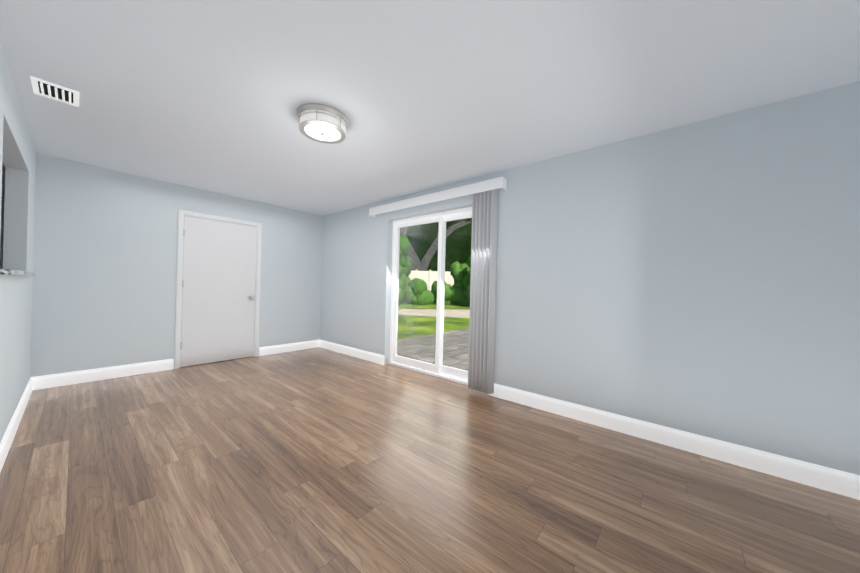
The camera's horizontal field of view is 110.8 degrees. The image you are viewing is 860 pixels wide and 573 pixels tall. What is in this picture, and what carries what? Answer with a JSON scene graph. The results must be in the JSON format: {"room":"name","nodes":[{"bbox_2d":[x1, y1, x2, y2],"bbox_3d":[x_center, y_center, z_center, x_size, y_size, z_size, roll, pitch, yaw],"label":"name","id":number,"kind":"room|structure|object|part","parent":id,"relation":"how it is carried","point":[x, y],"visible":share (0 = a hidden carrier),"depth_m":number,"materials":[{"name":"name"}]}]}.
{"room":"empty living room","nodes":[
{"label":"empty living room","id":0,"kind":"room"},
{"bbox_2d":[0,43,35,442],"bbox_3d":[-1.514,-0.087,0.821,6.831,2.440,0.120,1,0,40],"label":"wall","id":1,"kind":"structure","parent":0,"point":[17,155],"depth_m":2.40,"materials":[{"name":"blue paint"}]},
{"bbox_2d":[0,269,33,275],"bbox_3d":[-3.074,-0.099,2.135,1.500,0.030,0.190,1,0,40],"label":"sill","id":2,"kind":"structure","parent":1,"relation":"attached to","point":[10,272],"depth_m":1.83,"materials":[{"name":"stone"}]},
{"bbox_2d":[0,377,35,471],"bbox_3d":[-1.545,1.065,0.910,6.711,0.135,0.014,1,0,40],"label":"baseboard","id":3,"kind":"structure","parent":1,"relation":"attached to","point":[8,437],"depth_m":2.20,"materials":[{"name":"white wood"}]},
{"bbox_2d":[0,154,322,376],"bbox_3d":[-3.780,-0.141,3.527,0.120,2.440,5.770,1,0,40],"label":"wall","id":4,"kind":"structure","parent":0,"point":[105,268],"depth_m":3.57,"materials":[{"name":"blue paint"}]},
{"bbox_2d":[36,359,172,389],"bbox_3d":[-3.743,1.013,3.498,0.014,0.135,1.098,1,0,40],"label":"baseboard","id":5,"kind":"structure","parent":4,"relation":"attached to","point":[62,379],"depth_m":3.42,"materials":[{"name":"white wood"}]},
{"bbox_2d":[174,210,261,368],"bbox_3d":[-3.051,0.043,4.341,0.077,2.109,1.028,1,0,40],"label":"door frame","id":6,"kind":"structure","parent":4,"relation":"attached to","point":[179,279],"depth_m":4.01,"materials":[{"name":"white wood"}]},
{"bbox_2d":[180,216,256,366],"bbox_3d":[-3.032,0.073,4.311,0.107,2.034,0.915,1,0,40],"label":"door","id":7,"kind":"structure","parent":4,"relation":"in","point":[218,290],"depth_m":4.29,"materials":[{"name":"white wood"}]},
{"bbox_3d":[-3.027,0.043,4.287,0.071,1.600,0.884,1,0,40],"label":"door hardware","id":8,"kind":"part","parent":7,"relation":"part of","materials":[{"name":"white wood"}]},
{"bbox_2d":[259,340,319,355],"bbox_3d":[-2.394,1.047,5.108,0.014,0.135,1.002,1,0,40],"label":"baseboard","id":9,"kind":"structure","parent":4,"relation":"attached to","point":[275,349],"depth_m":5.07,"materials":[{"name":"white wood"}]},
{"bbox_2d":[0,347,859,572],"bbox_3d":[-1.193,1.167,1.332,6.951,0.050,5.770,1,0,40],"label":"floor","id":10,"kind":"structure","parent":0,"point":[317,460],"depth_m":1.72,"materials":[{"name":"laminate"}]},
{"bbox_2d":[0,0,859,215],"bbox_3d":[-1.132,-1.347,1.333,6.951,0.100,5.770,1,0,40],"label":"ceiling","id":11,"kind":"structure","parent":0,"point":[215,95],"depth_m":1.81,"materials":[{"name":"white paint"}]},
{"bbox_2d":[30,76,78,106],"bbox_3d":[-2.561,-1.324,2.034,0.260,0.014,0.200,1,0,40],"label":"ceiling vent","id":12,"kind":"object","parent":11,"relation":"in","point":[54,91],"visible":0.98,"depth_m":2.02,"materials":[{"name":"white metal"}]},
{"bbox_2d":[297,103,348,143],"bbox_3d":[-0.820,-1.220,2.276,0.376,0.138,0.376,1,0,40],"label":"ceiling light","id":13,"kind":"object","parent":11,"relation":"attached to","point":[321,123],"visible":1,"depth_m":2.18,"materials":[{"name":"white glass"}]},
{"bbox_2d":[320,81,859,475],"bbox_3d":[0.619,-0.033,3.459,6.951,2.440,0.220,1,0,40],"label":"wall","id":14,"kind":"structure","parent":0,"point":[701,278],"depth_m":2.22,"materials":[{"name":"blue paint"}]},
{"bbox_2d":[320,340,383,364],"bbox_3d":[-1.366,1.072,4.946,1.799,0.135,0.014,1,0,40],"label":"baseboard","id":15,"kind":"structure","parent":14,"relation":"attached to","point":[376,358],"depth_m":4.84,"materials":[{"name":"white wood"}]},
{"bbox_2d":[389,207,471,384],"bbox_3d":[0.095,0.105,3.926,1.710,2.140,0.134,1,0,40],"label":"door frame","id":16,"kind":"structure","parent":14,"relation":"attached to","point":[438,369],"depth_m":4.02,"materials":[{"name":"white plastic"}]},
{"bbox_3d":[-0.532,0.120,4.394,0.036,0.220,0.046,1,0,40],"label":"handle","id":17,"kind":"part","parent":16,"relation":"part of","materials":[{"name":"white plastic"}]},
{"bbox_2d":[369,177,506,393],"bbox_3d":[-0.078,-0.015,3.830,2.185,2.300,0.103,1,0,40],"label":"vertical blinds","id":18,"kind":"object","parent":14,"relation":"attached to","point":[483,280],"visible":1,"depth_m":3.25,"materials":[{"name":"white plastic"}]},
{"bbox_2d":[487,384,859,499],"bbox_3d":[1.850,1.150,2.249,3.168,0.135,0.014,1,0,40],"label":"baseboard","id":19,"kind":"structure","parent":14,"relation":"attached to","point":[825,478],"depth_m":2.14,"materials":[{"name":"white wood"}]},
{"label":"outside","id":20,"kind":"structure","parent":0,"visible":0},
{"bbox_2d":[397,218,471,370],"bbox_3d":[12.201,-4.721,37.599,90.000,14.598,66.830,1,0,40],"label":"garden","id":21,"kind":"object","parent":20,"point":[454,264],"depth_m":19.24,"materials":[{"name":"green plant"}]}
]}

